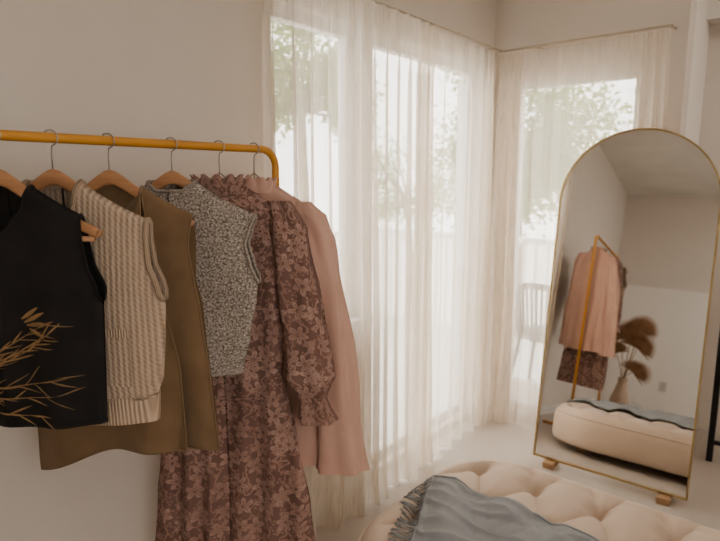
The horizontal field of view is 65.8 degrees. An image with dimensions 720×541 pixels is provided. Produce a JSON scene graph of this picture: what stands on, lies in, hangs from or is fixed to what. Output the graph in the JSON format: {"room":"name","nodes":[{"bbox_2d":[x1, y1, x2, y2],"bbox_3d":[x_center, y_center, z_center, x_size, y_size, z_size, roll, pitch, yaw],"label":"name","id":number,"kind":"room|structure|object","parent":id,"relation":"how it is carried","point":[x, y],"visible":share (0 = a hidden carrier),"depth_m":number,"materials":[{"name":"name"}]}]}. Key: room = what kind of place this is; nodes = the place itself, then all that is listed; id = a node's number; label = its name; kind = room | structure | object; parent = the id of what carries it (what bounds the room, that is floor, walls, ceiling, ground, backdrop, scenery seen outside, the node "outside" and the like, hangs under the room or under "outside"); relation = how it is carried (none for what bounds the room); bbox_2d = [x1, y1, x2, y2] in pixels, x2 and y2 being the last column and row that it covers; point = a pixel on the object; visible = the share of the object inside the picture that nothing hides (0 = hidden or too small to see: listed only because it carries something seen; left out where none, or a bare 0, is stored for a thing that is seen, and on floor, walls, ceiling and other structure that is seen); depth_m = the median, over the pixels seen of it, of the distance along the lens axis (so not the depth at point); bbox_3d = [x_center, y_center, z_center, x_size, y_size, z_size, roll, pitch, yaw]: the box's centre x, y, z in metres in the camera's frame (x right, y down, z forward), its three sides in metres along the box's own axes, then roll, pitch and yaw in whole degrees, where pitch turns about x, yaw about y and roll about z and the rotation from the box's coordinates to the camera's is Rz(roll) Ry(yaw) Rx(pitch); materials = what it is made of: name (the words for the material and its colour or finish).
{"room":"dressing room","nodes":[
{"label":"dressing room","id":0,"kind":"room"},
{"bbox_2d":[0,0,496,540],"bbox_3d":[-0.873,-0.161,1.617,0.140,2.800,5.370,8,12,39],"label":"wall","id":1,"kind":"structure","parent":0,"point":[183,70],"depth_m":1.69,"materials":[{"name":"paint"}]},
{"bbox_2d":[372,0,502,52],"bbox_3d":[0.171,-1.147,2.515,0.121,0.016,1.870,8,12,39],"label":"rail","id":2,"kind":"object","parent":1,"relation":"attached to","point":[375,1],"visible":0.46,"depth_m":2.73,"materials":[{"name":"metal"}]},
{"bbox_2d":[262,0,436,538],"bbox_3d":[0.005,0.005,2.385,0.114,2.203,1.124,8,12,39],"label":"curtain","id":3,"kind":"object","parent":2,"relation":"hanging from","point":[348,85],"visible":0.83,"depth_m":2.38,"materials":[{"name":"fabric"}]},
{"bbox_2d":[418,31,496,462],"bbox_3d":[0.525,-0.099,3.028,0.111,2.203,0.785,8,12,39],"label":"curtain","id":4,"kind":"object","parent":2,"relation":"hanging from","point":[465,72],"visible":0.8,"depth_m":3.05,"materials":[{"name":"fabric"}]},
{"bbox_2d":[316,417,719,540],"bbox_3d":[0.608,1.424,0.904,3.640,0.100,6.000,8,12,39],"label":"floor","id":5,"kind":"structure","parent":0,"point":[507,442],"depth_m":2.87,"materials":[{"name":"plastic"}]},
{"bbox_2d":[0,130,279,186],"bbox_3d":[-0.611,0.488,1.360,0.400,1.598,1.141,8,12,39],"label":"clothing rack","id":6,"kind":"object","parent":5,"relation":"on","point":[6,135],"visible":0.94,"depth_m":1.31,"materials":[{"name":"gold metal"}]},
{"bbox_2d":[27,129,75,192],"bbox_3d":[-0.657,-0.194,1.194,0.391,0.213,0.013,1,9,5],"label":"clothes hanger","id":7,"kind":"object","parent":6,"relation":"hanging from","point":[52,176],"visible":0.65,"depth_m":1.19,"materials":[{"name":"brown wood"}]},
{"bbox_2d":[22,179,168,425],"bbox_3d":[-0.657,0.069,1.238,0.472,0.535,0.114,2,9,10],"label":"vest","id":8,"kind":"object","parent":7,"relation":"hanging from","point":[125,255],"visible":0.44,"depth_m":1.19,"materials":[{"name":"fabric"}]},
{"bbox_2d":[0,132,102,241],"bbox_3d":[-0.725,-0.173,1.115,0.424,0.229,0.013,1,9,5],"label":"clothes hanger","id":9,"kind":"object","parent":6,"relation":"hanging from","point":[7,180],"visible":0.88,"depth_m":1.11,"materials":[{"name":"brown wood"}]},
{"bbox_2d":[0,184,108,429],"bbox_3d":[-0.725,0.073,1.156,0.410,0.498,0.094,1,9,4],"label":"black sleeveless top","id":10,"kind":"object","parent":9,"relation":"hanging from","point":[53,290],"visible":1,"depth_m":1.12,"materials":[{"name":"fabric"}]},
{"bbox_2d":[86,133,193,225],"bbox_3d":[-0.578,-0.209,1.288,0.391,0.213,0.013,1,9,5],"label":"clothes hanger","id":11,"kind":"object","parent":6,"relation":"hanging from","point":[108,177],"visible":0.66,"depth_m":1.28,"materials":[{"name":"brown wood"}]},
{"bbox_2d":[38,185,219,469],"bbox_3d":[-0.570,0.145,1.330,0.458,0.710,0.088,1,9,5],"label":"vest","id":12,"kind":"object","parent":11,"relation":"hanging from","point":[188,419],"visible":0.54,"depth_m":1.32,"materials":[{"name":"fabric"}]},
{"bbox_2d":[151,137,190,188],"bbox_3d":[-0.475,-0.229,1.409,0.391,0.213,0.013,1,9,5],"label":"clothes hanger","id":13,"kind":"object","parent":6,"relation":"hanging from","point":[170,177],"visible":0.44,"depth_m":1.40,"materials":[{"name":"brown wood"}]},
{"bbox_2d":[143,179,260,376],"bbox_3d":[-0.475,0.015,1.447,0.440,0.517,0.090,1,9,7],"label":"vest","id":14,"kind":"object","parent":13,"relation":"hanging from","point":[228,276],"visible":0.48,"depth_m":1.41,"materials":[{"name":"fabric"}]},
{"bbox_2d":[214,140,225,177],"bbox_3d":[-0.382,-0.243,1.519,0.361,0.220,0.004,1,9,5],"label":"clothes hanger","id":15,"kind":"object","parent":6,"relation":"hanging from","point":[219,173],"visible":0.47,"depth_m":1.51,"materials":[{"name":"silver metal"}]},
{"bbox_2d":[155,174,338,540],"bbox_3d":[-0.367,0.314,1.608,0.616,1.168,0.130,1,9,3],"label":"dress","id":16,"kind":"object","parent":15,"relation":"hanging from","point":[254,487],"visible":0.6,"depth_m":1.59,"materials":[{"name":"fabric"}]},
{"bbox_2d":[249,142,259,178],"bbox_3d":[-0.305,-0.258,1.610,0.361,0.220,0.004,1,9,5],"label":"clothes hanger","id":17,"kind":"object","parent":6,"relation":"hanging from","point":[254,173],"visible":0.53,"depth_m":1.60,"materials":[{"name":"silver metal"}]},
{"bbox_2d":[246,177,369,475],"bbox_3d":[-0.268,0.168,1.672,0.600,0.886,0.097,1,9,8],"label":"jacket","id":18,"kind":"object","parent":17,"relation":"hanging from","point":[338,448],"visible":0.15,"depth_m":1.64,"materials":[{"name":"pink fabric"}]},
{"bbox_2d":[358,460,719,540],"bbox_3d":[0.957,1.109,1.641,2.030,0.285,1.068,8,12,39],"label":"tufted bench","id":19,"kind":"object","parent":5,"relation":"on","point":[605,516],"visible":0.61,"depth_m":2.12,"materials":[{"name":"beige fabric"}]},
{"bbox_2d":[388,475,599,540],"bbox_3d":[0.642,0.983,1.642,1.554,0.109,0.700,8,12,39],"label":"throw blanket","id":20,"kind":"object","parent":19,"relation":"on","point":[450,510],"visible":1,"depth_m":2.00,"materials":[{"name":"grey fabric"}]},
{"bbox_2d":[533,128,719,506],"bbox_3d":[1.297,0.186,2.754,0.728,1.752,0.319,7,12,37],"label":"arched floor mirror","id":21,"kind":"object","parent":5,"relation":"on","point":[638,226],"visible":1,"depth_m":2.74,"materials":[{"name":"gold metal"}]},
{"bbox_2d":[706,330,719,461],"bbox_3d":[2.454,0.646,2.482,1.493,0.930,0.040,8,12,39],"label":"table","id":22,"kind":"object","parent":5,"relation":"on","point":[716,388],"visible":1,"depth_m":2.96,"materials":[{"name":"black metal"}]},
{"bbox_2d":[491,0,696,231],"bbox_3d":[1.254,-0.421,3.227,1.030,2.800,0.140,8,12,39],"label":"wall","id":23,"kind":"structure","parent":0,"point":[519,23],"depth_m":2.96,"materials":[{"name":"paint"}]},
{"bbox_2d":[514,138,519,265],"bbox_3d":[1.230,-0.090,3.308,0.720,2.040,0.050,8,12,39],"label":"window","id":24,"kind":"structure","parent":23,"relation":"in","point":[519,138],"depth_m":3.45,"materials":[{"name":"paint"}]},
{"bbox_2d":[499,23,676,52],"bbox_3d":[1.186,-1.227,2.980,0.895,0.017,0.124,8,12,39],"label":"rail","id":25,"kind":"object","parent":23,"relation":"attached to","point":[672,24],"visible":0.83,"depth_m":2.89,"materials":[{"name":"metal"}]},
{"bbox_2d":[485,51,522,422],"bbox_3d":[0.857,-0.150,3.343,0.180,2.203,0.116,4,10,26],"label":"curtain","id":26,"kind":"object","parent":25,"relation":"hanging from","point":[500,321],"visible":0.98,"depth_m":3.33,"materials":[{"name":"fabric"}]},
{"bbox_2d":[508,29,670,427],"bbox_3d":[1.201,-0.106,3.074,0.758,2.203,0.072,8,12,39],"label":"curtain","id":27,"kind":"object","parent":25,"relation":"hanging from","point":[574,97],"visible":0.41,"depth_m":3.08,"materials":[{"name":"fabric"}]},
{"bbox_2d":[685,0,709,145],"bbox_3d":[1.772,-0.410,3.154,0.140,2.800,0.410,8,12,39],"label":"pillar","id":28,"kind":"structure","parent":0,"point":[702,26],"depth_m":2.99,"materials":[{"name":"paint"}]},
{"bbox_2d":[696,23,719,433],"bbox_3d":[2.851,-0.321,2.604,2.510,2.800,0.120,8,12,39],"label":"wall","id":29,"kind":"structure","parent":0,"point":[709,140],"depth_m":3.20,"materials":[{"name":"beige paint"}]},
{"bbox_2d":[707,0,719,23],"bbox_3d":[2.827,-1.463,2.280,2.370,0.440,0.120,8,12,39],"label":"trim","id":30,"kind":"structure","parent":29,"relation":"attached to","point":[713,12],"depth_m":3.00,"materials":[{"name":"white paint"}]}
]}

